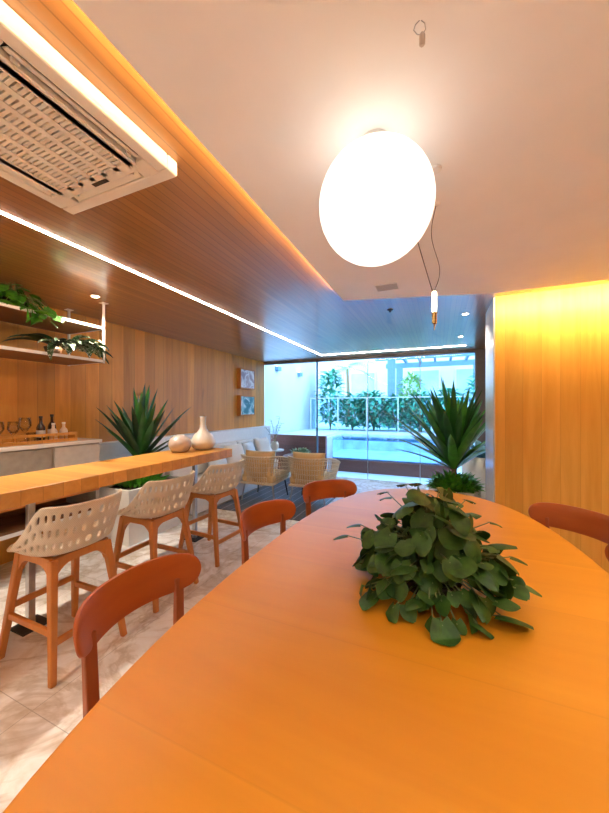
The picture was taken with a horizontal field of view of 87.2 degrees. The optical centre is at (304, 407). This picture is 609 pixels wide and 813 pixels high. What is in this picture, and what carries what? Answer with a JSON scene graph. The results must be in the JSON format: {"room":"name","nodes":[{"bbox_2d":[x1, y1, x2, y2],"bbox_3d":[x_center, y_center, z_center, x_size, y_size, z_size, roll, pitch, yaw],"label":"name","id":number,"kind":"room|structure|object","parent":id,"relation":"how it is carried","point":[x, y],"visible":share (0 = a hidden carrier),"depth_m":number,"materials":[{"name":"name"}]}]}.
{"room":"common room","nodes":[
{"label":"common room","id":0,"kind":"room"},
{"bbox_2d":[0,302,263,564],"bbox_3d":[-2.739,0.200,3.250,0.100,2.500,9.050,0,0,23],"label":"wall","id":1,"kind":"structure","parent":0,"point":[186,375],"depth_m":4.03,"materials":[{"name":"brown wood"}]},
{"bbox_2d":[0,442,99,540],"bbox_3d":[-2.708,0.704,2.504,0.536,0.703,1.900,0,0,23],"label":"base cabinet","id":2,"kind":"object","parent":1,"relation":"attached to","point":[12,521],"visible":0.42,"depth_m":2.90,"materials":[{"name":"grey laminate"}]},
{"bbox_2d":[0,438,101,451],"bbox_3d":[-2.703,0.334,2.499,0.548,0.032,1.935,0,0,23],"label":"countertop","id":3,"kind":"structure","parent":2,"relation":"on","point":[80,440],"depth_m":2.85,"materials":[{"name":"stone"}]},
{"bbox_2d":[0,431,77,446],"bbox_3d":[-2.460,0.276,2.910,0.260,0.085,0.600,0,0,23],"label":"wooden tray","id":4,"kind":"object","parent":3,"relation":"on","point":[72,436],"visible":0.8,"depth_m":2.85,"materials":[{"name":"brown wood"}]},
{"bbox_2d":[0,422,4,433],"bbox_3d":[-2.575,0.211,2.689,0.084,0.190,0.083,0,0,23],"label":"wine glass","id":5,"kind":"object","parent":4,"relation":"on","point":[2,423],"visible":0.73,"depth_m":2.70,"materials":[{"name":"clear glass"}]},
{"bbox_2d":[7,421,19,434],"bbox_3d":[-2.490,0.211,2.737,0.084,0.190,0.083,0,0,23],"label":"wine glass","id":6,"kind":"object","parent":4,"relation":"on","point":[16,422],"visible":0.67,"depth_m":2.73,"materials":[{"name":"clear glass"}]},
{"bbox_2d":[18,418,31,441],"bbox_3d":[-2.531,0.197,2.896,0.097,0.218,0.096,0,0,23],"label":"wine glass","id":7,"kind":"object","parent":4,"relation":"on","point":[19,419],"visible":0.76,"depth_m":2.89,"materials":[{"name":"clear glass"}]},
{"bbox_2d":[26,432,36,440],"bbox_3d":[-2.410,0.261,2.823,0.072,0.090,0.072,0,0,23],"label":"tumbler","id":8,"kind":"object","parent":4,"relation":"on","point":[27,433],"visible":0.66,"depth_m":2.81,"materials":[{"name":"clear glass"}]},
{"bbox_2d":[36,416,44,440],"bbox_3d":[-2.475,0.191,3.003,0.069,0.230,0.069,0,0,23],"label":"bottle","id":9,"kind":"object","parent":4,"relation":"in","point":[40,429],"visible":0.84,"depth_m":2.98,"materials":[{"name":"black glass"}]},
{"bbox_2d":[48,414,55,439],"bbox_3d":[-2.453,0.183,3.107,0.067,0.245,0.067,0,0,23],"label":"bottle","id":10,"kind":"object","parent":4,"relation":"in","point":[51,415],"visible":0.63,"depth_m":3.09,"materials":[{"name":"black glass"}]},
{"bbox_2d":[49,423,57,439],"bbox_3d":[-2.349,0.224,2.993,0.065,0.165,0.065,0,0,23],"label":"bottle","id":11,"kind":"object","parent":4,"relation":"in","point":[52,430],"visible":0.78,"depth_m":2.98,"materials":[{"name":"beige ceramic"}]},
{"bbox_2d":[59,422,67,438],"bbox_3d":[-2.321,0.221,3.084,0.065,0.170,0.065,0,0,23],"label":"bottle","id":12,"kind":"object","parent":4,"relation":"in","point":[63,429],"visible":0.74,"depth_m":3.07,"materials":[{"name":"beige ceramic"}]},
{"bbox_2d":[78,426,269,520],"bbox_3d":[-1.673,0.930,5.422,0.170,1.040,4.200,0,0,23],"label":"sofa","id":13,"kind":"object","parent":1,"relation":"attached to","point":[109,450],"depth_m":5.50,"materials":[{"name":"white fabric"}]},
{"bbox_2d":[237,368,254,389],"bbox_3d":[-1.206,-0.595,6.635,0.085,0.410,0.540,0,0,23],"label":"framed picture","id":14,"kind":"object","parent":1,"relation":"attached to","point":[245,377],"visible":1,"depth_m":6.54,"materials":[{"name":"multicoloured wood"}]},
{"bbox_2d":[241,369,253,388],"bbox_3d":[-1.186,-0.595,6.627,0.028,0.366,0.496,0,0,23],"label":"print","id":15,"kind":"object","parent":14,"relation":"attached to","point":[247,376],"depth_m":6.61},
{"bbox_2d":[237,395,254,415],"bbox_3d":[-1.206,-0.050,6.635,0.085,0.410,0.540,0,0,23],"label":"framed picture","id":16,"kind":"object","parent":1,"relation":"attached to","point":[245,404],"visible":1,"depth_m":6.54,"materials":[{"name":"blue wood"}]},
{"bbox_2d":[241,396,253,414],"bbox_3d":[-1.186,-0.050,6.627,0.028,0.366,0.496,0,0,23],"label":"print","id":17,"kind":"object","parent":16,"relation":"attached to","point":[247,402],"depth_m":6.61},
{"bbox_2d":[0,473,428,812],"bbox_3d":[0.374,1.500,1.959,6.840,0.100,9.100,0,0,23],"label":"floor","id":18,"kind":"structure","parent":0,"point":[35,718],"depth_m":1.94,"materials":[{"name":"tile"}]},
{"bbox_2d":[0,488,126,688],"bbox_3d":[-1.439,0.986,1.939,0.558,0.932,0.505,0,0,23],"label":"bar stool","id":19,"kind":"object","parent":18,"relation":"on","point":[76,537],"visible":1,"depth_m":1.79,"materials":[{"name":"beige plastic"}]},
{"bbox_2d":[0,447,231,636],"bbox_3d":[-1.796,0.955,2.015,0.560,0.990,3.710,0,0,23],"label":"bar table","id":20,"kind":"object","parent":18,"relation":"on","point":[28,488],"visible":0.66,"depth_m":2.21,"materials":[{"name":"brown wood"}]},
{"bbox_2d":[168,434,191,452],"bbox_3d":[-1.300,0.370,3.341,0.230,0.180,0.230,0,0,23],"label":"round vase","id":21,"kind":"object","parent":20,"relation":"on","point":[180,443],"visible":1,"depth_m":3.26,"materials":[{"name":"beige ceramic"}]},
{"bbox_2d":[191,416,215,449],"bbox_3d":[-1.125,0.278,3.550,0.270,0.365,0.270,0,0,23],"label":"bottle vase","id":22,"kind":"object","parent":20,"relation":"on","point":[202,439],"visible":0.98,"depth_m":3.47,"materials":[{"name":"beige ceramic"}]},
{"bbox_2d":[73,553,200,717],"bbox_3d":[-0.490,1.045,1.158,0.475,0.814,0.534,0,0,24],"label":"dining chair","id":23,"kind":"object","parent":18,"relation":"on","point":[143,583],"visible":0.44,"depth_m":1.21,"materials":[{"name":"brown wood"}]},
{"bbox_2d":[95,385,190,546],"bbox_3d":[-1.866,0.580,3.741,0.825,1.740,0.939,0,0,23],"label":"potted plant","id":24,"kind":"object","parent":18,"relation":"on","point":[138,433],"visible":0.54,"depth_m":3.57,"materials":[{"name":"plant"}]},
{"bbox_2d":[114,470,198,612],"bbox_3d":[-1.181,0.986,2.547,0.558,0.932,0.505,0,0,23],"label":"bar stool","id":25,"kind":"object","parent":18,"relation":"on","point":[162,508],"visible":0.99,"depth_m":2.40,"materials":[{"name":"brown wood"}]},
{"bbox_2d":[178,458,243,566],"bbox_3d":[-0.903,0.986,3.204,0.558,0.932,0.505,0,0,27],"label":"bar stool","id":26,"kind":"object","parent":18,"relation":"on","point":[202,489],"visible":0.85,"depth_m":3.03,"materials":[{"name":"brown wood"}]},
{"bbox_2d":[165,438,277,514],"bbox_3d":[-1.244,1.020,5.468,0.575,0.820,2.400,0,0,23],"label":"bench sofa","id":27,"kind":"object","parent":18,"relation":"on","point":[202,504],"visible":0.23,"depth_m":4.96,"materials":[{"name":"beige fabric"}]},
{"bbox_2d":[165,462,207,476],"bbox_3d":[-1.754,0.820,4.815,0.145,0.420,0.784,0,0,23],"label":"cushion","id":28,"kind":"object","parent":27,"relation":"on","point":[201,468],"depth_m":4.71,"materials":[{"name":"beige fabric"}]},
{"bbox_2d":[184,472,222,482],"bbox_3d":[-1.554,1.120,4.730,0.570,0.180,0.790,0,0,23],"label":"seat cushion","id":29,"kind":"object","parent":27,"relation":"on","point":[199,475],"depth_m":4.81,"materials":[{"name":"beige fabric"}]},
{"bbox_2d":[208,446,226,473],"bbox_3d":[-1.393,0.830,5.097,0.213,0.399,0.420,0,0,17],"label":"throw cushion","id":30,"kind":"object","parent":27,"relation":"on","point":[221,461],"visible":0.29,"depth_m":4.98,"materials":[{"name":"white fabric"}]},
{"bbox_2d":[208,441,236,470],"bbox_3d":[-1.442,0.820,5.552,0.145,0.420,0.784,0,0,23],"label":"cushion","id":31,"kind":"object","parent":27,"relation":"on","point":[231,442],"depth_m":5.55,"materials":[{"name":"beige fabric"}]},
{"bbox_2d":[209,468,243,481],"bbox_3d":[-1.242,1.120,5.467,0.570,0.180,0.790,0,0,23],"label":"seat cushion","id":32,"kind":"object","parent":27,"relation":"on","point":[242,473],"depth_m":5.23,"materials":[{"name":"beige fabric"}]},
{"bbox_2d":[224,443,243,468],"bbox_3d":[-1.191,0.830,5.522,0.213,0.399,0.420,0,0,32],"label":"throw cushion","id":33,"kind":"object","parent":27,"relation":"on","point":[237,449],"visible":0.5,"depth_m":5.44,"materials":[{"name":"beige fabric"}]},
{"bbox_2d":[235,438,257,444],"bbox_3d":[-1.130,0.820,6.288,0.145,0.420,0.784,0,0,23],"label":"cushion","id":34,"kind":"object","parent":27,"relation":"on","point":[250,439],"depth_m":6.14,"materials":[{"name":"beige fabric"}]},
{"bbox_2d":[242,441,254,453],"bbox_3d":[-1.014,0.830,5.914,0.214,0.399,0.420,0,0,11],"label":"throw cushion","id":35,"kind":"object","parent":27,"relation":"on","point":[249,445],"visible":0.39,"depth_m":5.80,"materials":[{"name":"white fabric"}]},
{"bbox_2d":[253,437,270,450],"bbox_3d":[-0.822,0.811,6.343,0.223,0.438,0.460,0,0,29],"label":"throw cushion","id":36,"kind":"object","parent":27,"relation":"on","point":[260,444],"visible":0.56,"depth_m":6.25,"materials":[{"name":"beige fabric"}]},
{"bbox_2d":[240,499,295,563],"bbox_3d":[-0.130,1.045,1.993,0.475,0.814,0.534,0,0,33],"label":"dining chair","id":37,"kind":"object","parent":18,"relation":"on","point":[257,516],"visible":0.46,"depth_m":2.14,"materials":[{"name":"brown wood"}]},
{"bbox_2d":[217,477,333,520],"bbox_3d":[-0.194,1.444,5.376,1.450,0.009,2.250,0,0,23],"label":"rug","id":38,"kind":"object","parent":18,"relation":"on","point":[253,497],"visible":0.29,"depth_m":5.04,"materials":[{"name":"grey fabric"}]},
{"bbox_2d":[241,450,292,499],"bbox_3d":[-0.648,1.054,5.106,0.746,0.777,0.683,0,0,21],"label":"armchair","id":39,"kind":"object","parent":38,"relation":"on","point":[258,466],"visible":0.94,"depth_m":4.88,"materials":[{"name":"beige wicker"}]},
{"bbox_2d":[244,450,274,477],"bbox_3d":[-0.704,0.880,4.957,0.520,0.430,0.192,0,0,21],"label":"cushion","id":40,"kind":"object","parent":39,"relation":"on","point":[267,471],"depth_m":4.87,"materials":[{"name":"beige fabric"}]},
{"bbox_2d":[242,469,286,482],"bbox_3d":[-0.629,1.080,5.158,0.550,0.120,0.570,0,0,21],"label":"seat cushion","id":41,"kind":"object","parent":39,"relation":"on","point":[274,477],"depth_m":4.90,"materials":[{"name":"beige fabric"}]},
{"bbox_2d":[288,451,340,505],"bbox_3d":[0.107,1.054,4.916,0.746,0.777,0.683,0,0,21],"label":"armchair","id":42,"kind":"object","parent":38,"relation":"on","point":[305,468],"visible":0.84,"depth_m":4.70,"materials":[{"name":"beige wicker"}]},
{"bbox_2d":[291,451,324,480],"bbox_3d":[0.050,0.880,4.768,0.520,0.430,0.192,0,0,21],"label":"cushion","id":43,"kind":"object","parent":42,"relation":"on","point":[317,474],"depth_m":4.69,"materials":[{"name":"beige fabric"}]},
{"bbox_2d":[290,471,330,484],"bbox_3d":[0.127,1.080,4.969,0.550,0.120,0.570,0,0,21],"label":"seat cushion","id":44,"kind":"object","parent":42,"relation":"on","point":[293,479],"depth_m":4.72,"materials":[{"name":"beige fabric"}]},
{"bbox_3d":[-0.065,1.173,6.130,0.700,0.537,0.700,0,0,23],"label":"coffee table","id":45,"kind":"object","parent":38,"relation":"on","visible":0},
{"bbox_2d":[289,447,310,453],"bbox_3d":[-0.081,0.824,6.116,0.422,0.162,0.430,0,0,-17],"label":"succulent bowl","id":46,"kind":"object","parent":45,"relation":"on","point":[304,450],"visible":0.7,"depth_m":6.04,"materials":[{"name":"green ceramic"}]},
{"bbox_2d":[271,448,283,458],"bbox_3d":[-0.640,1.170,6.874,0.400,0.560,0.400,0,0,23],"label":"side table","id":47,"kind":"object","parent":18,"relation":"on","point":[279,449],"visible":0.31,"depth_m":6.76,"materials":[{"name":"white metal"}]},
{"bbox_2d":[266,416,283,449],"bbox_3d":[-0.659,0.532,6.854,0.469,0.717,0.215,0,0,23],"label":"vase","id":48,"kind":"object","parent":47,"relation":"on","point":[274,445],"visible":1,"depth_m":6.79,"materials":[{"name":"beige ceramic"}]},
{"bbox_2d":[2,488,608,812],"bbox_3d":[0.457,1.077,1.272,1.490,0.754,3.180,0,0,23],"label":"dining table","id":49,"kind":"object","parent":18,"relation":"on","point":[275,691],"visible":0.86,"depth_m":0.76,"materials":[{"name":"brown wood"}]},
{"bbox_2d":[333,482,541,646],"bbox_3d":[0.473,0.507,1.245,0.743,0.386,0.619,0,0,23],"label":"table plant","id":50,"kind":"object","parent":49,"relation":"on","point":[449,552],"visible":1,"depth_m":1.12,"materials":[{"name":"green plant"}]},
{"bbox_2d":[302,479,356,516],"bbox_3d":[0.267,1.045,2.621,0.534,0.814,0.475,0,0,-27],"label":"dining chair","id":51,"kind":"object","parent":18,"relation":"on","point":[331,488],"visible":0.38,"depth_m":2.81,"materials":[{"name":"brown wood"}]},
{"bbox_2d":[382,377,484,497],"bbox_3d":[1.734,0.520,3.942,1.596,1.860,1.250,0,0,-32],"label":"potted plant","id":52,"kind":"object","parent":18,"relation":"on","point":[455,427],"visible":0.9,"depth_m":3.69,"materials":[{"name":"plant"}]},
{"bbox_2d":[429,487,480,497],"bbox_3d":[1.800,1.200,3.853,0.570,0.500,0.570,0,0,23],"label":"pot","id":53,"kind":"object","parent":52,"relation":"on","point":[477,493],"depth_m":3.62,"materials":[{"name":"white ceramic"}]},
{"bbox_2d":[461,440,484,498],"bbox_3d":[2.766,0.968,5.038,0.794,0.964,0.841,0,0,23],"label":"planter","id":54,"kind":"object","parent":18,"relation":"on","point":[476,466],"visible":0.3,"depth_m":4.85,"materials":[{"name":"ceramic"}]},
{"bbox_2d":[528,502,608,543],"bbox_3d":[1.558,1.045,1.924,0.475,0.814,0.534,0,0,-22],"label":"dining chair","id":55,"kind":"object","parent":18,"relation":"on","point":[593,524],"visible":0.29,"depth_m":2.06,"materials":[{"name":"brown wood"}]},
{"bbox_2d":[605,544,608,560],"bbox_3d":[1.321,1.045,1.395,0.475,0.814,0.534,0,0,23],"label":"dining chair","id":56,"kind":"object","parent":18,"relation":"on","point":[607,546],"visible":0.12,"depth_m":1.59,"materials":[{"name":"brown wood"}]},
{"bbox_2d":[0,0,608,362],"bbox_3d":[0.383,-1.110,1.982,6.840,0.120,9.150,0,0,23],"label":"ceiling","id":57,"kind":"structure","parent":0,"point":[197,233],"depth_m":2.34,"materials":[{"name":"brown wood"}]},
{"bbox_2d":[0,302,107,365],"bbox_3d":[-2.631,-0.750,2.442,0.607,0.601,1.946,0,0,23],"label":"shelf","id":58,"kind":"object","parent":57,"relation":"hanging from","point":[9,313],"visible":1,"depth_m":2.94,"materials":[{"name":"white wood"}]},
{"bbox_2d":[2,296,25,305],"bbox_3d":[-2.399,-0.852,2.645,0.150,0.090,0.150,0,0,23],"label":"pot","id":59,"kind":"object","parent":58,"relation":"on","point":[3,297],"depth_m":2.58,"materials":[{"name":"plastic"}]},
{"bbox_2d":[0,282,63,327],"bbox_3d":[-2.375,-0.850,2.659,0.604,0.372,0.411,0,0,-38],"label":"pothos","id":60,"kind":"object","parent":58,"relation":"on","point":[17,297],"visible":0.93,"depth_m":2.63,"materials":[{"name":"plant"}]},
{"bbox_2d":[2,333,112,363],"bbox_3d":[-2.134,-0.531,2.872,0.384,0.258,0.882,0,0,40],"label":"variegated plant","id":61,"kind":"object","parent":58,"relation":"on","point":[87,346],"visible":0.98,"depth_m":2.85,"materials":[{"name":"green plant"}]},
{"bbox_2d":[0,0,176,213],"bbox_3d":[-1.001,-1.017,1.184,0.700,0.066,0.700,0,0,23],"label":"air conditioner","id":62,"kind":"object","parent":57,"relation":"attached to","point":[63,141],"visible":1,"depth_m":1.16,"materials":[{"name":"plastic"}]},
{"bbox_2d":[0,46,136,197],"bbox_3d":[-1.001,-0.998,1.184,0.510,0.024,0.510,0,0,23],"label":"grille","id":63,"kind":"object","parent":62,"relation":"attached to","point":[45,139],"depth_m":1.19,"materials":[{"name":"plastic"}]},
{"bbox_2d":[0,211,465,355],"bbox_3d":[-0.135,-1.048,1.963,2.580,0.004,8.510,0,0,23],"label":"light strip","id":64,"kind":"object","parent":57,"relation":"attached to","point":[2,213],"visible":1,"depth_m":2.46,"materials":[{"name":"beige plastic"}]},
{"bbox_2d":[73,0,608,300],"bbox_3d":[1.107,-0.978,-0.175,3.785,0.016,5.700,0,0,23],"label":"ceiling","id":65,"kind":"structure","parent":0,"point":[510,98],"depth_m":1.04,"materials":[{"name":"white paint"}]},
{"bbox_2d":[319,128,435,266],"bbox_3d":[0.257,-0.750,1.160,0.406,0.439,0.406,0,0,23],"label":"globe lamp","id":66,"kind":"object","parent":65,"relation":"hanging from","point":[377,201],"visible":1,"depth_m":1.01,"materials":[{"name":"white glass"}]},
{"bbox_2d":[374,282,399,291],"bbox_3d":[0.661,-0.968,2.566,0.180,0.005,0.140,0,0,23],"label":"ceiling vent","id":67,"kind":"object","parent":65,"relation":"in","point":[395,284],"visible":1,"depth_m":2.56,"materials":[{"name":"grey metal"}]},
{"bbox_2d":[413,20,425,47],"bbox_3d":[0.288,-0.938,0.801,0.030,0.069,0.014,0,0,23],"label":"ceiling hook","id":68,"kind":"object","parent":65,"relation":"hanging from","point":[422,34],"visible":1,"depth_m":0.80,"materials":[{"name":"beige metal"}]},
{"bbox_2d":[417,202,440,329],"bbox_3d":[0.628,-0.695,1.587,0.308,0.550,0.136,0,0,-41],"label":"pendant","id":69,"kind":"object","parent":65,"relation":"hanging from","point":[434,293],"visible":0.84,"depth_m":1.71,"materials":[{"name":"beige"}]},
{"bbox_2d":[432,291,436,311],"bbox_3d":[0.698,-0.570,1.721,0.024,0.110,0.024,0,0,23],"label":"diffuser","id":70,"kind":"object","parent":69,"relation":"attached to","point":[434,294],"depth_m":1.71,"materials":[{"name":"beige glass"}]},
{"bbox_2d":[431,164,441,174],"bbox_3d":[0.530,-0.964,1.296,0.048,0.012,0.048,0,0,23],"label":"ceiling hook","id":71,"kind":"object","parent":65,"relation":"attached to","point":[436,168],"visible":0.68,"depth_m":1.28,"materials":[{"name":"white metal"}]},
{"bbox_2d":[264,349,484,445],"bbox_3d":[2.194,0.200,6.130,6.940,2.500,0.100,0,0,23],"label":"wall","id":72,"kind":"structure","parent":0,"point":[479,353],"depth_m":5.74,"materials":[{"name":"paint"}]},
{"bbox_2d":[265,362,317,452],"bbox_3d":[-0.309,0.223,7.179,1.300,2.445,0.040,0,0,23],"label":"window","id":73,"kind":"structure","parent":72,"relation":"in","point":[316,362],"depth_m":6.92,"materials":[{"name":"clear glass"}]},
{"bbox_2d":[322,359,367,478],"bbox_3d":[0.786,0.223,6.715,1.100,2.445,0.040,0,0,23],"label":"window","id":74,"kind":"structure","parent":72,"relation":"in","point":[367,359],"depth_m":6.49,"materials":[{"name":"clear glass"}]},
{"bbox_2d":[495,283,608,573],"bbox_3d":[3.076,0.200,2.802,2.520,2.500,0.600,0,0,23],"label":"wall","id":75,"kind":"structure","parent":0,"point":[552,346],"depth_m":2.84,"materials":[{"name":"brown wood"}]},
{"bbox_2d":[485,297,494,501],"bbox_3d":[1.912,0.200,3.301,0.012,2.500,0.590,0,0,23],"label":"trim","id":76,"kind":"structure","parent":75,"relation":"attached to","point":[490,314],"depth_m":3.22,"materials":[{"name":"paint"}]},
{"label":"outside","id":77,"kind":"structure","parent":0,"visible":0},
{"bbox_2d":[290,467,461,483],"bbox_3d":[5.425,1.520,15.377,26.000,0.100,19.450,0,0,23],"label":"ground","id":78,"kind":"structure","parent":77,"point":[405,479],"depth_m":6.77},
{"bbox_2d":[264,362,315,433],"bbox_3d":[-0.418,-0.640,9.272,0.200,4.220,3.650,0,0,23],"label":"wall","id":79,"kind":"structure","parent":78,"relation":"on","point":[288,395],"depth_m":9.07,"materials":[{"name":"white paint"}]},
{"bbox_2d":[275,366,281,370],"bbox_3d":[-0.679,-1.018,8.269,0.100,0.116,0.180,0,0,23],"label":"wall lamp","id":80,"kind":"object","parent":79,"relation":"attached to","point":[277,368],"visible":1,"depth_m":8.20,"materials":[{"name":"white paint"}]},
{"bbox_2d":[270,429,450,478],"bbox_3d":[1.436,1.050,7.944,4.150,0.840,2.250,0,0,23],"label":"plunge pool","id":81,"kind":"object","parent":78,"relation":"on","point":[348,447],"visible":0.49,"depth_m":7.53,"materials":[{"name":"liquid"}]},
{"bbox_2d":[310,396,468,431],"bbox_3d":[2.151,0.172,8.863,4.290,0.955,0.036,0,0,23],"label":"glass railing","id":82,"kind":"object","parent":81,"relation":"on","point":[417,396],"visible":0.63,"depth_m":8.93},
{"bbox_2d":[318,356,474,422],"bbox_3d":[5.070,-2.290,14.539,16.000,7.520,0.470,0,0,23],"label":"building","id":83,"kind":"structure","parent":78,"relation":"on","point":[430,376],"depth_m":14.91,"materials":[{"name":"white paint"}]},
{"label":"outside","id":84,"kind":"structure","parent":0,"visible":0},
{"bbox_2d":[309,422,474,444],"bbox_3d":[4.708,1.080,11.119,16.000,0.780,5.850,0,0,23],"label":"ground","id":85,"kind":"structure","parent":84,"point":[322,425],"depth_m":10.77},
{"bbox_2d":[313,369,345,428],"bbox_3d":[0.828,-0.281,10.286,1.163,1.948,1.170,0,0,23],"label":"shrub","id":86,"kind":"object","parent":85,"relation":"on","point":[329,378],"visible":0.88,"depth_m":10.12,"materials":[{"name":"green plant"}]},
{"bbox_2d":[322,360,372,426],"bbox_3d":[1.567,-0.534,11.626,1.910,2.456,1.914,0,0,23],"label":"palm tree","id":87,"kind":"object","parent":85,"relation":"on","point":[347,373],"visible":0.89,"depth_m":11.56,"materials":[{"name":"green plant"}]},
{"bbox_2d":[334,391,369,429],"bbox_3d":[1.506,0.086,10.115,1.217,1.217,1.140,0,0,23],"label":"shrub","id":88,"kind":"object","parent":85,"relation":"on","point":[351,420],"visible":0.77,"depth_m":9.88,"materials":[{"name":"green plant"}]},
{"bbox_2d":[356,391,381,419],"bbox_3d":[2.488,-0.001,12.525,1.322,1.392,1.304,0,0,-33],"label":"shrub","id":89,"kind":"object","parent":85,"relation":"on","point":[362,391],"visible":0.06,"depth_m":12.44,"materials":[{"name":"green plant"}]},
{"bbox_2d":[354,390,394,430],"bbox_3d":[2.104,0.058,9.714,1.225,1.272,1.179,0,0,-8],"label":"shrub","id":90,"kind":"object","parent":85,"relation":"on","point":[375,421],"visible":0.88,"depth_m":9.49,"materials":[{"name":"green plant"}]},
{"bbox_2d":[378,393,413,430],"bbox_3d":[2.808,0.142,9.691,1.184,1.163,1.199,0,0,23],"label":"shrub","id":91,"kind":"object","parent":85,"relation":"on","point":[390,420],"visible":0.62,"depth_m":9.39,"materials":[{"name":"green plant"}]},
{"bbox_2d":[395,371,427,424],"bbox_3d":[3.969,-0.331,12.014,1.349,2.049,1.373,0,0,23],"label":"shrub","id":92,"kind":"object","parent":85,"relation":"on","point":[416,379],"visible":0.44,"depth_m":11.82,"materials":[{"name":"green plant"}]},
{"bbox_2d":[402,390,440,431],"bbox_3d":[3.359,0.086,9.233,1.204,1.225,1.213,0,0,23],"label":"shrub","id":93,"kind":"object","parent":85,"relation":"on","point":[414,424],"visible":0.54,"depth_m":9.05,"materials":[{"name":"green plant"}]},
{"bbox_2d":[375,353,474,427],"bbox_3d":[5.986,-0.645,10.931,6.700,2.670,4.000,0,0,23],"label":"pergola","id":94,"kind":"object","parent":85,"relation":"on","point":[391,365],"visible":0.19,"depth_m":12.22,"materials":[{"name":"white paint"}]},
{"bbox_2d":[435,388,466,408],"bbox_3d":[4.077,0.047,9.029,1.222,1.295,1.177,0,0,23],"label":"shrub","id":95,"kind":"object","parent":85,"relation":"on","point":[447,389],"visible":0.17,"depth_m":8.91,"materials":[{"name":"green plant"}]},
{"bbox_2d":[463,373,474,403],"bbox_3d":[5.060,-0.241,8.839,1.351,1.869,1.332,0,0,23],"label":"shrub","id":96,"kind":"object","parent":85,"relation":"on","point":[473,380],"visible":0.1,"depth_m":8.95,"materials":[{"name":"green plant"}]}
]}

